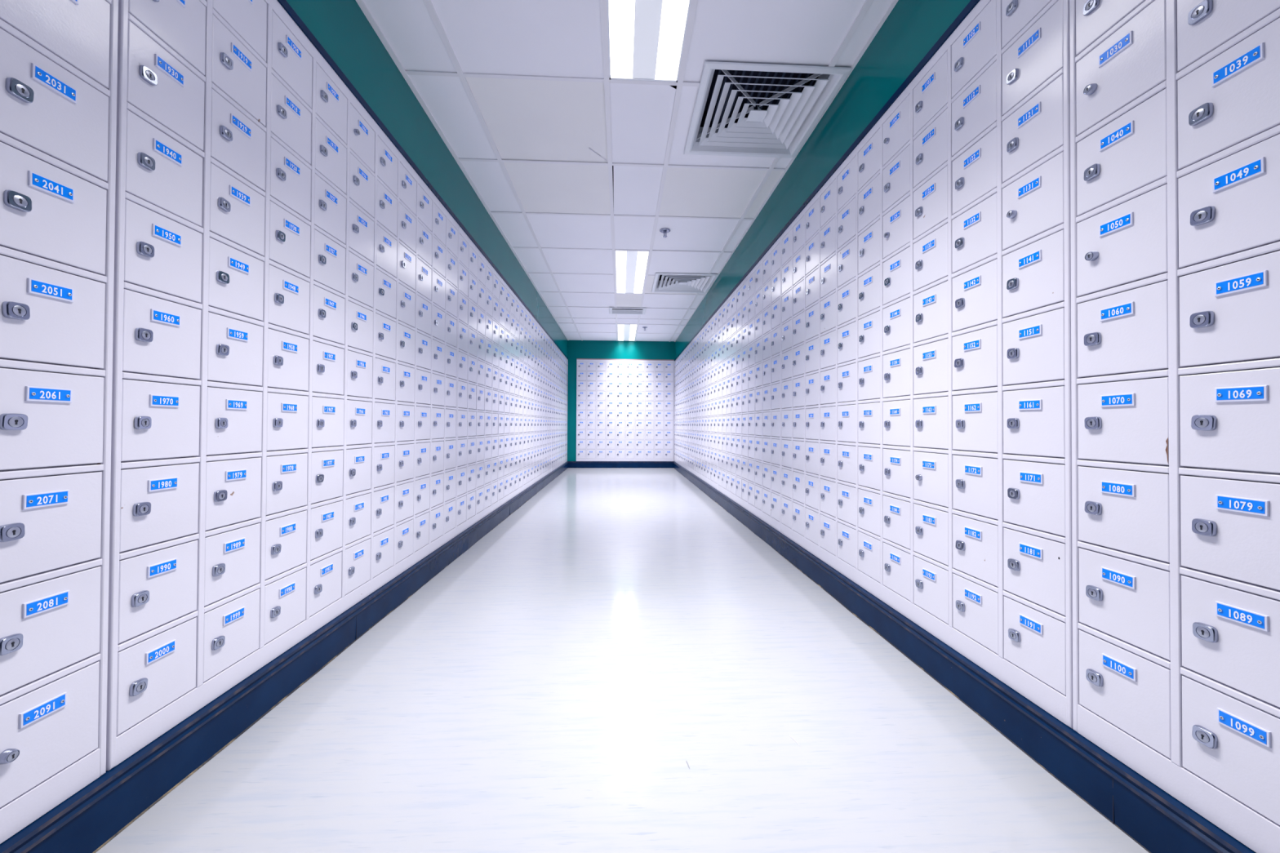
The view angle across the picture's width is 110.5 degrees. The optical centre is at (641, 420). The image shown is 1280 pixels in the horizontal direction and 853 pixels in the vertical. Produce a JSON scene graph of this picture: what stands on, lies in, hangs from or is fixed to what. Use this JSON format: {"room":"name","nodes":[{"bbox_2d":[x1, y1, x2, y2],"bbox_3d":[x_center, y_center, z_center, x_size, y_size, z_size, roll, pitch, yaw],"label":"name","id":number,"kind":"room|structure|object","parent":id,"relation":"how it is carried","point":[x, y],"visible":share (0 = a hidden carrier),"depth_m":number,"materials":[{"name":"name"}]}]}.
{"room":"locker room","nodes":[
{"label":"locker room","id":0,"kind":"room"},
{"bbox_2d":[286,0,568,356],"bbox_3d":[-1.304,-0.346,3.048,0.476,2.230,10.236,0,-1,-3],"label":"wall","id":1,"kind":"structure","parent":0,"point":[341,27],"depth_m":1.91,"materials":[{"name":"teal paint"}]},
{"bbox_2d":[0,461,568,852],"bbox_3d":[-1.196,0.710,2.802,0.320,0.114,9.756,0,-1,-3],"label":"baseboard","id":2,"kind":"structure","parent":1,"relation":"attached to","point":[91,818],"depth_m":0.99,"materials":[{"name":"blue paint"}]},
{"bbox_2d":[0,0,118,844],"bbox_3d":[-1.106,-0.252,0.292,0.366,1.758,1.016,0,-1,-3],"label":"lockers","id":3,"kind":"object","parent":2,"relation":"on","point":[59,58],"visible":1,"depth_m":0.72,"materials":[{"name":"metal"}]},
{"bbox_2d":[106,0,458,771],"bbox_3d":[-1.170,-0.239,1.649,0.365,1.758,1.693,0,-1,-3],"label":"lockers","id":4,"kind":"object","parent":2,"relation":"on","point":[284,432],"visible":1,"depth_m":1.11,"materials":[{"name":"metal"}]},
{"bbox_2d":[456,225,524,535],"bbox_3d":[-1.250,-0.222,3.346,0.366,1.758,1.700,0,-1,-3],"label":"lockers","id":5,"kind":"object","parent":2,"relation":"on","point":[491,367],"visible":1,"depth_m":3.04,"materials":[{"name":"metal"}]},
{"bbox_2d":[522,306,552,491],"bbox_3d":[-1.331,-0.206,5.062,0.366,1.758,1.731,0,-1,-3],"label":"lockers","id":6,"kind":"object","parent":2,"relation":"on","point":[538,345],"visible":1,"depth_m":4.84,"materials":[{"name":"metal"}]},
{"bbox_2d":[551,341,568,471],"bbox_3d":[-1.413,-0.189,6.802,0.366,1.758,1.746,0,-1,-3],"label":"lockers","id":7,"kind":"object","parent":2,"relation":"on","point":[559,362],"visible":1,"depth_m":6.65,"materials":[{"name":"metal"}]},
{"bbox_2d":[277,0,568,359],"bbox_3d":[-1.224,-1.118,2.818,0.362,0.023,9.755,0,-1,-3],"label":"trim","id":8,"kind":"structure","parent":1,"relation":"attached to","point":[284,3],"depth_m":1.67,"materials":[{"name":"blue paint"}]},
{"bbox_2d":[567,340,675,461],"bbox_3d":[-0.363,-0.293,7.975,2.582,2.230,0.480,0,-1,-3],"label":"wall","id":9,"kind":"structure","parent":0,"point":[605,349],"depth_m":7.72,"materials":[{"name":"paint"}]},
{"bbox_2d":[568,461,673,467],"bbox_3d":[-0.363,0.764,7.865,1.862,0.114,0.320,0,-1,-3],"label":"baseboard","id":10,"kind":"structure","parent":9,"relation":"attached to","point":[571,464],"depth_m":7.71,"materials":[{"name":"blue paint"}]},
{"bbox_2d":[576,359,674,461],"bbox_3d":[-0.290,-0.176,7.905,1.697,1.764,0.366,0,-1,-3],"label":"lockers","id":11,"kind":"object","parent":10,"relation":"on","point":[625,408],"visible":1,"depth_m":7.73,"materials":[{"name":"metal"}]},
{"bbox_2d":[576,358,674,360],"bbox_3d":[-0.283,-1.067,7.843,1.698,0.018,0.206,0,-1,-3],"label":"trim","id":12,"kind":"structure","parent":9,"relation":"attached to","point":[576,358],"depth_m":7.74,"materials":[{"name":"blue"}]},
{"bbox_2d":[95,467,1148,852],"bbox_3d":[-0.139,0.824,3.091,2.822,0.101,10.236,0,-1,-3],"label":"floor","id":13,"kind":"structure","parent":0,"point":[620,664],"depth_m":1.08,"materials":[{"name":"plastic"}]},
{"bbox_2d":[355,0,898,342],"bbox_3d":[-0.116,-1.577,2.875,1.922,0.280,9.796,0,-1,-3],"label":"ceiling","id":14,"kind":"structure","parent":0,"point":[574,166],"depth_m":2.20,"materials":[{"name":"tile"}]},
{"bbox_2d":[617,324,637,341],"bbox_3d":[-0.237,-1.437,7.096,0.299,0.079,1.268,0,-1,-3],"label":"ceiling light","id":15,"kind":"object","parent":14,"relation":"attached to","point":[626,332],"visible":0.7,"depth_m":7.05,"materials":[{"name":"white plastic"}]},
{"bbox_2d":[608,306,646,314],"bbox_3d":[-0.181,-1.505,5.694,0.466,0.209,0.314,0,-1,-3],"label":"ceiling vent","id":16,"kind":"object","parent":14,"relation":"in","point":[612,310],"visible":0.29,"depth_m":5.70,"materials":[{"name":"white metal"}]},
{"bbox_2d":[614,250,649,293],"bbox_3d":[-0.107,-1.463,4.341,0.299,0.079,1.219,0,-1,-3],"label":"ceiling light","id":17,"kind":"object","parent":14,"relation":"attached to","point":[631,266],"visible":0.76,"depth_m":4.24,"materials":[{"name":"white plastic"}]},
{"bbox_2d":[606,0,691,82],"bbox_3d":[0.037,-1.493,1.287,0.299,0.079,1.219,0,-1,-3],"label":"ceiling light","id":18,"kind":"object","parent":14,"relation":"attached to","point":[646,37],"visible":0.98,"depth_m":1.69,"materials":[{"name":"white plastic"}]},
{"bbox_2d":[659,227,670,237],"bbox_3d":[0.177,-1.412,3.351,0.080,0.052,0.080,0,-1,-3],"label":"sprinkler","id":19,"kind":"object","parent":14,"relation":"attached to","point":[664,230],"visible":1,"depth_m":3.34,"materials":[{"name":"silver metal"}]},
{"bbox_2d":[651,272,718,293],"bbox_3d":[0.427,-1.514,4.590,0.610,0.208,0.612,0,-1,-3],"label":"ceiling vent","id":20,"kind":"object","parent":14,"relation":"in","point":[663,282],"visible":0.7,"depth_m":4.62,"materials":[{"name":"white metal"}]},
{"bbox_2d":[684,61,853,158],"bbox_3d":[0.545,-1.538,2.105,0.607,0.208,0.610,0,-1,-3],"label":"ceiling vent","id":21,"kind":"object","parent":14,"relation":"in","point":[746,109],"visible":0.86,"depth_m":2.12,"materials":[{"name":"white metal"}]},
{"bbox_2d":[675,0,970,358],"bbox_3d":[1.039,-0.334,3.158,0.476,2.230,10.236,0,-1,-3],"label":"wall","id":22,"kind":"structure","parent":0,"point":[912,28],"depth_m":1.89,"materials":[{"name":"teal paint"}]},
{"bbox_2d":[674,0,979,360],"bbox_3d":[0.989,-1.107,2.922,0.362,0.023,9.755,0,-1,-3],"label":"trim","id":23,"kind":"structure","parent":22,"relation":"attached to","point":[971,4],"depth_m":1.66,"materials":[{"name":"blue paint"}]},
{"bbox_2d":[673,461,1255,852],"bbox_3d":[0.943,0.721,2.903,0.320,0.114,9.756,0,-1,-3],"label":"baseboard","id":24,"kind":"structure","parent":22,"relation":"attached to","point":[1158,822],"depth_m":1.00,"materials":[{"name":"blue paint"}]},
{"bbox_2d":[674,342,690,471],"bbox_3d":[0.791,-0.177,6.914,0.366,1.758,1.730,0,-1,-3],"label":"lockers","id":25,"kind":"object","parent":24,"relation":"on","point":[682,363],"visible":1,"depth_m":6.75,"materials":[{"name":"metal"}]},
{"bbox_2d":[689,310,718,489],"bbox_3d":[0.873,-0.194,5.189,0.366,1.758,1.720,0,-1,-3],"label":"lockers","id":26,"kind":"object","parent":24,"relation":"on","point":[704,346],"visible":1,"depth_m":4.98,"materials":[{"name":"metal"}]},
{"bbox_2d":[717,235,781,532],"bbox_3d":[0.954,-0.210,3.480,0.366,1.758,1.697,0,-1,-3],"label":"lockers","id":27,"kind":"object","parent":24,"relation":"on","point":[749,367],"visible":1,"depth_m":3.19,"materials":[{"name":"metal"}]},
{"bbox_2d":[780,0,1072,728],"bbox_3d":[1.034,-0.227,1.787,0.366,1.758,1.689,0,-1,-3],"label":"lockers","id":28,"kind":"object","parent":24,"relation":"on","point":[926,403],"visible":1,"depth_m":1.25,"materials":[{"name":"metal"}]},
{"bbox_2d":[1069,0,1279,852],"bbox_3d":[1.097,-0.240,0.434,0.366,1.758,1.016,0,-1,-3],"label":"lockers","id":29,"kind":"object","parent":24,"relation":"on","point":[1175,104],"visible":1,"depth_m":0.75,"materials":[{"name":"metal"}]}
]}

